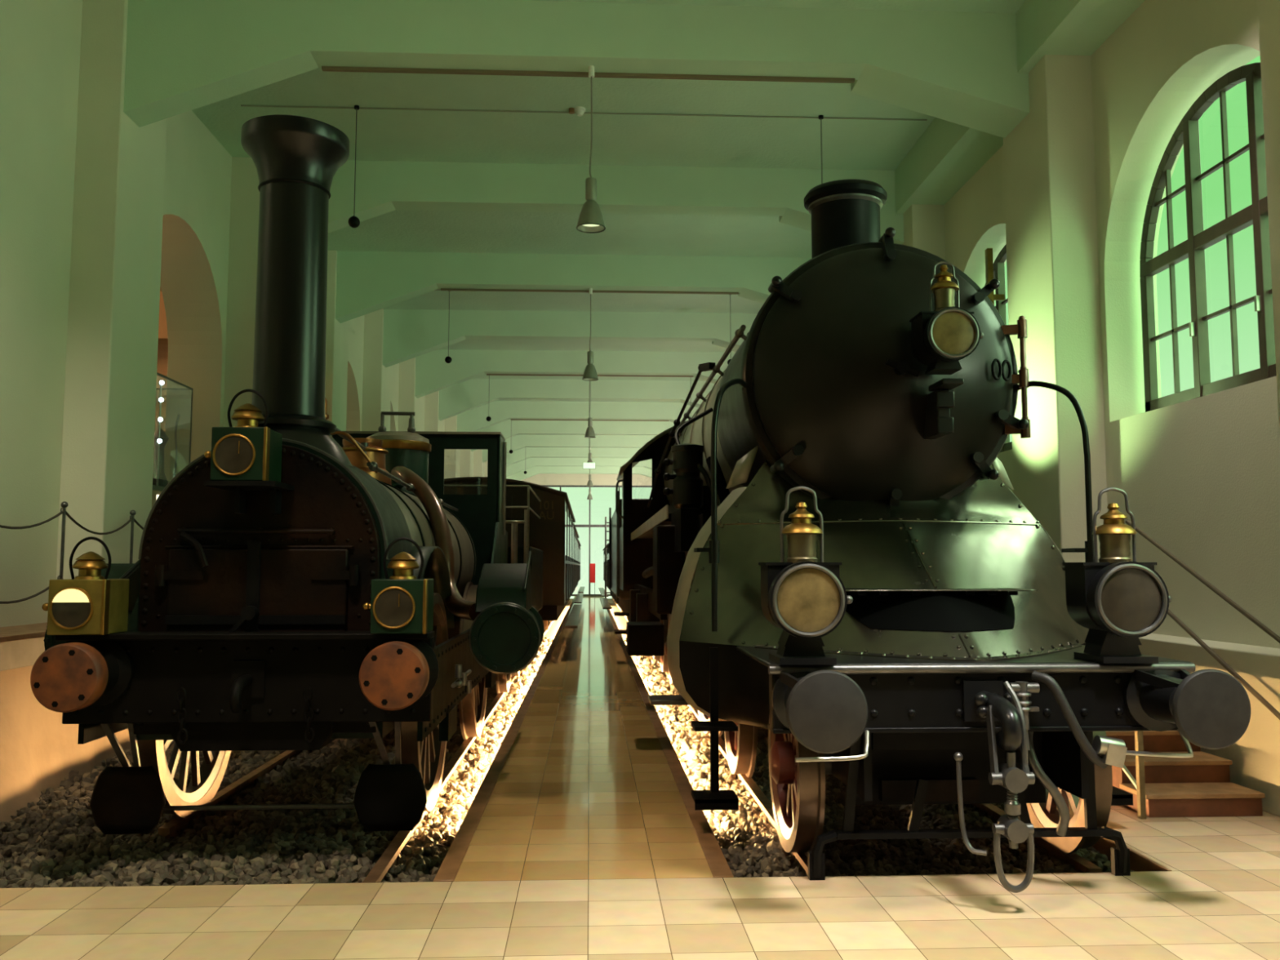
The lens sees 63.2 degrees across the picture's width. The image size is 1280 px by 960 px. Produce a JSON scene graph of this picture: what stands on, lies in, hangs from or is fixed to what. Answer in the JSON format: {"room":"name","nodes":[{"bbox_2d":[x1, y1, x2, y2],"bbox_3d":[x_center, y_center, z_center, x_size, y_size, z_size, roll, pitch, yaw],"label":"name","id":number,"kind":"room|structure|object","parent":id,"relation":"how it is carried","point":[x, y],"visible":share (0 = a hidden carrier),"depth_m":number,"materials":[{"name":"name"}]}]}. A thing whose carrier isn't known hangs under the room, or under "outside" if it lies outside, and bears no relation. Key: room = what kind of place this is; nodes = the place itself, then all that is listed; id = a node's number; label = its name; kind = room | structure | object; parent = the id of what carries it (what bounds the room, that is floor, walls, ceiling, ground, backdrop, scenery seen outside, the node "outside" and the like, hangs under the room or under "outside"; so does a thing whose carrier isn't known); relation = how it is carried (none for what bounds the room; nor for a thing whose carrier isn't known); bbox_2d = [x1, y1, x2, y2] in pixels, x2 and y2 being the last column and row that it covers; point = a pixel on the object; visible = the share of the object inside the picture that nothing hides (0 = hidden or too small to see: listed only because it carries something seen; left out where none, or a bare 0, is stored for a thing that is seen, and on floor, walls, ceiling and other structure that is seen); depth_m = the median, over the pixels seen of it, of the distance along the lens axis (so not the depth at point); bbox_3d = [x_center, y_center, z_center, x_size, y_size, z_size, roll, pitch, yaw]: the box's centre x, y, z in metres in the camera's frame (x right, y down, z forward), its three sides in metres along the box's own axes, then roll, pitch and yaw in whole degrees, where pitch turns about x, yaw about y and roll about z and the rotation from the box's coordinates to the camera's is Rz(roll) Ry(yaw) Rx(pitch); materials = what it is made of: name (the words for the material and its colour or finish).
{"room":"museum","nodes":[
{"label":"museum","id":0,"kind":"room"},
{"bbox_2d":[0,622,131,822],"bbox_3d":[-5.503,3.509,28.827,1.506,1.220,54.500,0,-5,-3],"label":"wall base","id":1,"kind":"structure","parent":0,"point":[37,751],"depth_m":7.78,"materials":[{"name":"beige paint"}]},
{"bbox_2d":[0,0,487,626],"bbox_3d":[-7.963,0.033,23.471,4.750,7.220,65.500,0,-5,-3],"label":"wall","id":2,"kind":"structure","parent":0,"point":[129,251],"depth_m":9.80,"materials":[{"name":"paint"}]},
{"bbox_2d":[46,501,68,627],"bbox_3d":[-4.782,0.696,8.601,0.180,1.038,0.180,0,-5,-3],"label":"stanchion","id":3,"kind":"object","parent":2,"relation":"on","point":[64,504],"visible":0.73,"depth_m":8.61,"materials":[{"name":"metal"}]},
{"bbox_2d":[0,577,62,604],"bbox_3d":[-4.745,0.835,7.813,0.020,0.189,1.558,0,-5,-3],"label":"rope","id":4,"kind":"object","parent":3,"relation":"attached to","point":[47,588],"visible":0.82,"depth_m":8.02,"materials":[{"name":"brown fabric"}]},
{"bbox_2d":[0,510,64,528],"bbox_3d":[-4.745,0.277,7.859,0.020,0.189,1.558,0,-5,-3],"label":"rope","id":5,"kind":"object","parent":3,"relation":"attached to","point":[63,511],"visible":1,"depth_m":8.13,"materials":[{"name":"brown fabric"}]},
{"bbox_2d":[66,511,133,534],"bbox_3d":[-4.813,0.395,9.278,0.020,0.189,1.309,0,-5,-3],"label":"rope","id":6,"kind":"object","parent":3,"relation":"attached to","point":[67,513],"visible":1,"depth_m":9.19,"materials":[{"name":"brown"}]},
{"bbox_2d":[128,510,136,563],"bbox_3d":[-4.845,0.803,9.895,0.180,1.038,0.180,0,-5,-3],"label":"stanchion","id":7,"kind":"object","parent":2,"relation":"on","point":[132,513],"visible":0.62,"depth_m":9.91,"materials":[{"name":"metal"}]},
{"bbox_2d":[133,518,143,529],"bbox_3d":[-4.880,0.509,10.646,0.020,0.189,1.458,0,-5,-3],"label":"rope","id":8,"kind":"object","parent":7,"relation":"attached to","point":[135,520],"visible":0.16,"depth_m":10.05,"materials":[{"name":"brown fabric"}]},
{"bbox_2d":[151,372,193,507],"bbox_3d":[-5.747,0.156,11.905,0.678,2.660,1.300,0,-5,-3],"label":"display case","id":9,"kind":"object","parent":2,"relation":"on","point":[160,482],"visible":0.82,"depth_m":12.15,"materials":[{"name":"glass"}]},
{"bbox_2d":[123,0,1029,480],"bbox_3d":[-3.093,-2.987,23.958,14.500,1.520,66.300,0,-5,-3],"label":"ceiling","id":10,"kind":"structure","parent":0,"point":[444,199],"depth_m":13.75,"materials":[{"name":"paint"}]},
{"bbox_2d":[348,105,359,227],"bbox_3d":[-3.408,-3.752,12.453,0.140,1.500,0.136,0,-5,-3],"label":"ball","id":11,"kind":"object","parent":10,"relation":"hanging from","point":[353,221],"visible":1,"depth_m":12.41,"materials":[{"name":"black paint"}]},
{"bbox_2d":[444,290,451,363],"bbox_3d":[-3.808,-3.066,20.715,0.140,1.500,0.136,0,-5,-3],"label":"ball","id":12,"kind":"object","parent":10,"relation":"hanging from","point":[447,359],"visible":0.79,"depth_m":20.67,"materials":[{"name":"black paint"}]},
{"bbox_2d":[486,375,491,421],"bbox_3d":[-4.208,-2.379,28.977,0.140,1.500,0.136,0,-5,-3],"label":"ball","id":13,"kind":"object","parent":10,"relation":"hanging from","point":[488,418],"visible":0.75,"depth_m":28.88,"materials":[{"name":"black paint"}]},
{"bbox_2d":[509,420,512,453],"bbox_3d":[-4.609,-1.693,37.239,0.140,1.500,0.136,0,-5,-3],"label":"ball","id":14,"kind":"object","parent":10,"relation":"hanging from","point":[510,451],"visible":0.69,"depth_m":37.21,"materials":[{"name":"black paint"}]},
{"bbox_2d":[568,106,585,116],"bbox_3d":[-0.761,-4.450,12.589,0.205,0.085,0.140,0,-5,-3],"label":"smoke detector","id":15,"kind":"object","parent":10,"relation":"attached to","point":[579,110],"visible":1,"depth_m":12.56,"materials":[{"name":"white plastic"}]},
{"bbox_2d":[240,104,927,120],"bbox_3d":[-0.617,-4.474,12.678,8.350,0.017,0.020,0,-5,-3],"label":"conduit","id":16,"kind":"object","parent":10,"relation":"attached to","point":[242,105],"visible":1,"depth_m":12.67,"materials":[{"name":"grey metal"}]},
{"bbox_2d":[321,66,854,83],"bbox_3d":[-0.488,-4.086,10.488,5.360,0.030,0.050,0,-5,-3],"label":"track","id":17,"kind":"object","parent":10,"relation":"attached to","point":[327,68],"visible":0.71,"depth_m":10.47,"materials":[{"name":"brown"}]},
{"bbox_2d":[582,350,595,469],"bbox_3d":[-1.277,-1.812,26.259,0.320,3.080,0.100,0,-5,-3],"label":"exit sign","id":18,"kind":"object","parent":10,"relation":"hanging from","point":[588,465],"visible":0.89,"depth_m":26.09,"materials":[{"name":"white"}]},
{"bbox_2d":[440,288,738,294],"bbox_3d":[-0.889,-3.399,18.749,5.360,0.030,0.050,0,-5,-3],"label":"track","id":19,"kind":"object","parent":10,"relation":"attached to","point":[442,289],"visible":1,"depth_m":18.72,"materials":[{"name":"brown"}]},
{"bbox_2d":[486,373,693,377],"bbox_3d":[-1.289,-2.713,27.011,5.360,0.030,0.050,0,-5,-3],"label":"track","id":20,"kind":"object","parent":10,"relation":"attached to","point":[486,374],"visible":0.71,"depth_m":26.98,"materials":[{"name":"brown"}]},
{"bbox_2d":[586,486,592,499],"bbox_3d":[-2.484,0.139,51.606,0.292,1.651,0.292,0,-5,-3],"label":"pendant lamp","id":21,"kind":"object","parent":10,"relation":"hanging from","point":[589,496],"visible":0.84,"depth_m":51.49,"materials":[{"name":"grey metal"}]},
{"bbox_2d":[586,444,592,462],"bbox_3d":[-1.683,-1.234,35.082,0.292,1.651,0.292,0,-5,-3],"label":"pendant lamp","id":22,"kind":"object","parent":10,"relation":"hanging from","point":[590,454],"visible":0.27,"depth_m":34.99,"materials":[{"name":"grey metal"}]},
{"bbox_2d":[582,288,598,381],"bbox_3d":[-0.883,-2.607,18.558,0.292,1.651,0.292,0,-5,-3],"label":"pendant lamp","id":23,"kind":"object","parent":10,"relation":"hanging from","point":[590,374],"visible":1,"depth_m":18.47,"materials":[{"name":"grey metal"}]},
{"bbox_2d":[584,381,595,438],"bbox_3d":[-1.283,-1.921,26.820,0.292,1.651,0.292,0,-5,-3],"label":"pendant lamp","id":24,"kind":"object","parent":10,"relation":"hanging from","point":[589,433],"visible":0.93,"depth_m":26.73,"materials":[{"name":"grey metal"}]},
{"bbox_2d":[511,418,669,421],"bbox_3d":[-1.690,-2.027,35.273,5.360,0.030,0.050,0,-5,-3],"label":"track","id":25,"kind":"object","parent":10,"relation":"attached to","point":[511,419],"visible":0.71,"depth_m":35.28,"materials":[{"name":"brown"}]},
{"bbox_2d":[586,447,593,486],"bbox_3d":[-2.084,-0.548,43.344,0.292,1.651,0.292,0,-5,-3],"label":"pendant lamp","id":26,"kind":"object","parent":10,"relation":"hanging from","point":[589,483],"visible":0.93,"depth_m":43.23,"materials":[{"name":"grey metal"}]},
{"bbox_2d":[576,65,605,233],"bbox_3d":[-0.482,-3.293,10.296,0.292,1.651,0.292,0,-5,-3],"label":"pendant lamp","id":27,"kind":"object","parent":10,"relation":"hanging from","point":[590,220],"visible":1,"depth_m":10.21,"materials":[{"name":"grey metal"}]},
{"bbox_2d":[727,294,731,364],"bbox_3d":[1.825,-3.043,20.986,0.140,1.500,0.136,0,-5,-3],"label":"ball","id":28,"kind":"object","parent":10,"relation":"hanging from","point":[729,360],"visible":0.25,"depth_m":21.00,"materials":[{"name":"black paint"}]},
{"bbox_2d":[818,115,823,183],"bbox_3d":[2.226,-3.729,12.724,0.140,1.500,0.136,0,-5,-3],"label":"ball","id":29,"kind":"object","parent":10,"relation":"hanging from","point":[820,117],"visible":0.33,"depth_m":12.76,"materials":[{"name":"black paint"}]},
{"bbox_2d":[520,473,652,485],"bbox_3d":[-4.683,2.778,56.504,14.500,7.220,0.400,0,-5,-3],"label":"wall","id":30,"kind":"structure","parent":0,"point":[540,478],"depth_m":56.62,"materials":[{"name":"paint"}]},
{"bbox_2d":[541,484,652,595],"bbox_3d":[-2.728,3.282,56.411,7.200,6.000,0.150,0,-5,-3],"label":"door","id":31,"kind":"structure","parent":30,"relation":"in","point":[589,526],"depth_m":56.45,"materials":[{"name":"metal"}]},
{"bbox_2d":[0,595,1279,959],"bbox_3d":[-1.146,3.733,23.494,18.000,0.350,65.500,0,-5,-3],"label":"floor","id":32,"kind":"structure","parent":0,"point":[584,844],"depth_m":4.96,"materials":[{"name":"beige tile"}]},
{"bbox_2d":[0,598,573,888],"bbox_3d":[-4.035,4.260,30.588,3.712,0.302,51.019,0,-5,-3],"label":"gravel","id":33,"kind":"object","parent":32,"relation":"on","point":[57,842],"visible":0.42,"depth_m":6.60,"materials":[{"name":"grey gravel"}]},
{"bbox_2d":[158,750,301,839],"bbox_3d":[-4.148,4.282,31.064,0.120,0.150,49.450,0,-5,-3],"label":"rail","id":34,"kind":"object","parent":33,"relation":"on","point":[169,829],"visible":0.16,"depth_m":7.68,"materials":[{"name":"metal"}]},
{"bbox_2d":[30,114,544,834],"bbox_3d":[-2.312,0.191,8.906,3.134,4.395,6.915,0,-5,-3],"label":"steam locomotive","id":35,"kind":"object","parent":34,"relation":"on","point":[248,624],"visible":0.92,"depth_m":5.97,"materials":[{"name":"black paint"}]},
{"bbox_2d":[41,536,128,635],"bbox_3d":[-3.038,0.574,5.694,0.352,0.527,0.316,0,-5,-3],"label":"lantern","id":36,"kind":"object","parent":35,"relation":"on","point":[90,602],"visible":1,"depth_m":5.55,"materials":[{"name":"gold metal"}]},
{"bbox_2d":[204,389,282,482],"bbox_3d":[-2.213,-0.247,5.802,0.352,0.527,0.316,0,-5,-3],"label":"lantern","id":37,"kind":"object","parent":35,"relation":"on","point":[246,451],"visible":0.98,"depth_m":5.66,"materials":[{"name":"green metal"}]},
{"bbox_2d":[362,537,433,634],"bbox_3d":[-1.339,0.581,5.776,0.352,0.527,0.316,0,-5,-3],"label":"lantern","id":38,"kind":"object","parent":35,"relation":"on","point":[402,603],"visible":1,"depth_m":5.63,"materials":[{"name":"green metal"}]},
{"bbox_2d":[444,484,542,694],"bbox_3d":[-2.579,1.501,14.342,2.300,2.683,3.950,0,-5,-3],"label":"tender","id":39,"kind":"object","parent":34,"relation":"on","point":[516,554],"visible":0.13,"depth_m":13.15,"materials":[{"name":"metal"}]},
{"bbox_2d":[444,476,582,630],"bbox_3d":[-2.885,1.956,22.643,3.170,3.150,11.320,0,-5,-3],"label":"coach","id":40,"kind":"object","parent":34,"relation":"on","point":[553,534],"visible":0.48,"depth_m":17.54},
{"bbox_2d":[574,539,584,592],"bbox_3d":[-4.042,4.021,46.526,3.090,2.990,11.520,0,-5,-3],"label":"coach","id":41,"kind":"object","parent":34,"relation":"on","point":[581,589],"visible":0.02,"depth_m":46.63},
{"bbox_2d":[362,621,553,882],"bbox_3d":[-2.614,4.237,30.524,0.120,0.150,50.680,0,-5,-3],"label":"rail","id":42,"kind":"object","parent":33,"relation":"on","point":[388,859],"visible":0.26,"depth_m":6.35,"materials":[{"name":"metal"}]},
{"bbox_2d":[549,525,583,622],"bbox_3d":[-3.461,2.984,34.535,3.130,3.070,11.620,0,-5,-3],"label":"coach","id":43,"kind":"object","parent":42,"relation":"on","point":[579,598],"visible":0.05,"depth_m":33.64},
{"bbox_2d":[433,595,576,881],"bbox_3d":[-2.232,4.163,30.684,0.105,0.028,51.010,0,-5,-3],"label":"kerb","id":44,"kind":"object","parent":32,"relation":"on","point":[448,870],"visible":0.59,"depth_m":7.47,"materials":[{"name":"brown wood"}]},
{"bbox_2d":[590,563,595,597],"bbox_3d":[-2.475,5.241,54.327,0.280,1.750,0.060,0,-5,-3],"label":"banner stand","id":45,"kind":"object","parent":32,"relation":"on","point":[592,565],"visible":1,"depth_m":54.33,"materials":[{"name":"red"}]},
{"bbox_2d":[601,596,733,877],"bbox_3d":[-0.798,4.168,30.753,0.105,0.028,51.010,0,-5,-3],"label":"kerb","id":46,"kind":"object","parent":32,"relation":"on","point":[717,864],"visible":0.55,"depth_m":7.56,"materials":[{"name":"brown wood"}]},
{"bbox_2d":[607,598,1134,877],"bbox_3d":[0.367,4.269,30.799,2.524,0.301,51.022,0,-5,-3],"label":"gravel","id":47,"kind":"object","parent":32,"relation":"on","point":[748,841],"visible":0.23,"depth_m":6.63,"materials":[{"name":"grey gravel"}]},
{"bbox_2d":[611,596,808,876],"bbox_3d":[-0.276,4.250,30.686,0.120,0.150,50.580,0,-5,-3],"label":"rail","id":48,"kind":"object","parent":47,"relation":"on","point":[760,797],"visible":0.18,"depth_m":7.41,"materials":[{"name":"metal"}]},
{"bbox_2d":[972,803,1102,872],"bbox_3d":[1.229,4.256,30.759,0.120,0.150,50.580,0,-5,-3],"label":"rail","id":49,"kind":"object","parent":47,"relation":"on","point":[1079,862],"visible":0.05,"depth_m":6.01,"materials":[{"name":"metal"}]},
{"bbox_2d":[598,516,622,611],"bbox_3d":[-0.196,3.525,42.735,2.886,3.350,14.520,0,-5,-3],"label":"coach","id":50,"kind":"object","parent":49,"relation":"on","point":[603,592],"visible":0.12,"depth_m":35.70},
{"bbox_2d":[600,542,626,618],"bbox_3d":[0.445,2.833,29.513,3.088,2.540,9.020,0,-5,-3],"label":"coach","id":51,"kind":"object","parent":49,"relation":"on","point":[605,603],"visible":0.04,"depth_m":30.78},
{"bbox_2d":[608,490,660,659],"bbox_3d":[0.939,1.861,20.586,3.030,3.000,7.000,0,-5,-3],"label":"tender","id":52,"kind":"object","parent":49,"relation":"on","point":[615,522],"visible":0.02,"depth_m":18.80,"materials":[{"name":"metal"}]},
{"bbox_2d":[615,179,1250,893],"bbox_3d":[1.435,0.282,10.939,3.220,4.550,12.315,0,-5,-3],"label":"steam locomotive","id":53,"kind":"object","parent":49,"relation":"on","point":[957,677],"visible":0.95,"depth_m":6.57,"materials":[{"name":"black metal"}]},
{"bbox_2d":[758,485,853,665],"bbox_3d":[0.841,0.476,5.285,0.426,0.890,0.360,0,-5,-3],"label":"lantern","id":54,"kind":"object","parent":53,"relation":"on","point":[806,598],"visible":1,"depth_m":5.12,"materials":[{"name":"black metal"}]},
{"bbox_2d":[844,587,1038,591],"bbox_3d":[1.679,0.636,6.036,1.111,0.012,0.400,0,-5,-3],"label":"shelf","id":55,"kind":"object","parent":53,"relation":"attached to","point":[847,589],"depth_m":5.88,"materials":[{"name":"metal"}]},
{"bbox_2d":[909,261,983,374],"bbox_3d":[1.916,-1.022,6.482,0.372,0.687,0.350,0,-5,-3],"label":"lantern","id":56,"kind":"object","parent":53,"relation":"attached to","point":[943,336],"visible":1,"depth_m":6.35,"materials":[{"name":"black metal"}]},
{"bbox_2d":[1062,487,1171,663],"bbox_3d":[2.464,0.483,5.364,0.426,0.890,0.360,0,-5,-3],"label":"lantern","id":57,"kind":"object","parent":53,"relation":"on","point":[1121,600],"visible":1,"depth_m":5.26,"materials":[{"name":"black metal"}]},
{"bbox_2d":[1057,811,1171,871],"bbox_3d":[1.561,4.268,30.859,0.020,0.204,51.010,0,-5,-3],"label":"kerb","id":58,"kind":"object","parent":32,"relation":"on","point":[1139,862],"visible":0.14,"depth_m":5.82,"materials":[{"name":"brown wood"}]},
{"bbox_2d":[1121,730,1146,818],"bbox_3d":[3.148,1.271,7.752,0.035,1.950,2.140,0,-5,-3],"label":"stair railing","id":59,"kind":"object","parent":32,"relation":"on","point":[1140,784],"visible":0.25,"depth_m":6.64,"materials":[{"name":"metal"}]},
{"bbox_2d":[1105,730,1265,817],"bbox_3d":[3.570,1.741,7.849,0.780,1.029,2.330,0,-5,-3],"label":"staircase","id":60,"kind":"structure","parent":32,"relation":"on","point":[1200,785],"depth_m":6.99,"materials":[{"name":"red wood"}]},
{"bbox_2d":[894,0,1279,816],"bbox_3d":[3.619,0.080,24.028,1.060,7.220,65.500,0,-5,-3],"label":"wall","id":61,"kind":"structure","parent":0,"point":[1067,190],"depth_m":9.62,"materials":[{"name":"paint"}]},
{"bbox_2d":[985,248,1004,305],"bbox_3d":[3.754,-1.948,10.978,0.180,1.000,0.070,0,-5,-3],"label":"wall lamp","id":62,"kind":"object","parent":61,"relation":"attached to","point":[988,251],"visible":0.56,"depth_m":10.96,"materials":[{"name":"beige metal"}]},
{"bbox_2d":[984,244,1012,453],"bbox_3d":[4.496,-1.642,12.480,0.135,2.540,2.560,0,-5,-3],"label":"window","id":63,"kind":"structure","parent":61,"relation":"in","point":[999,262],"depth_m":12.92,"materials":[{"name":"brown wood"}]},
{"bbox_2d":[1139,62,1276,412],"bbox_3d":[4.697,-1.985,8.349,0.135,2.540,2.560,0,-5,-3],"label":"window","id":64,"kind":"structure","parent":61,"relation":"in","point":[1187,132],"depth_m":8.67,"materials":[{"name":"brown wood"}]},
{"bbox_3d":[3.880,0.843,8.346,0.044,1.142,0.043,0,-5,-3],"label":"post","id":65,"kind":"object","parent":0,"visible":0},
{"bbox_2d":[1125,520,1279,643],"bbox_3d":[3.968,0.701,7.352,0.032,0.929,1.983,0,-5,-3],"label":"handrail","id":66,"kind":"object","parent":65,"relation":"attached to","point":[1241,610],"visible":1,"depth_m":7.24,"materials":[{"name":"grey metal"}]},
{"bbox_2d":[1167,608,1279,719],"bbox_3d":[3.968,1.165,7.314,0.032,0.999,1.984,0,-5,-3],"label":"handrail","id":67,"kind":"object","parent":65,"relation":"attached to","point":[1211,652],"visible":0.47,"depth_m":7.05,"materials":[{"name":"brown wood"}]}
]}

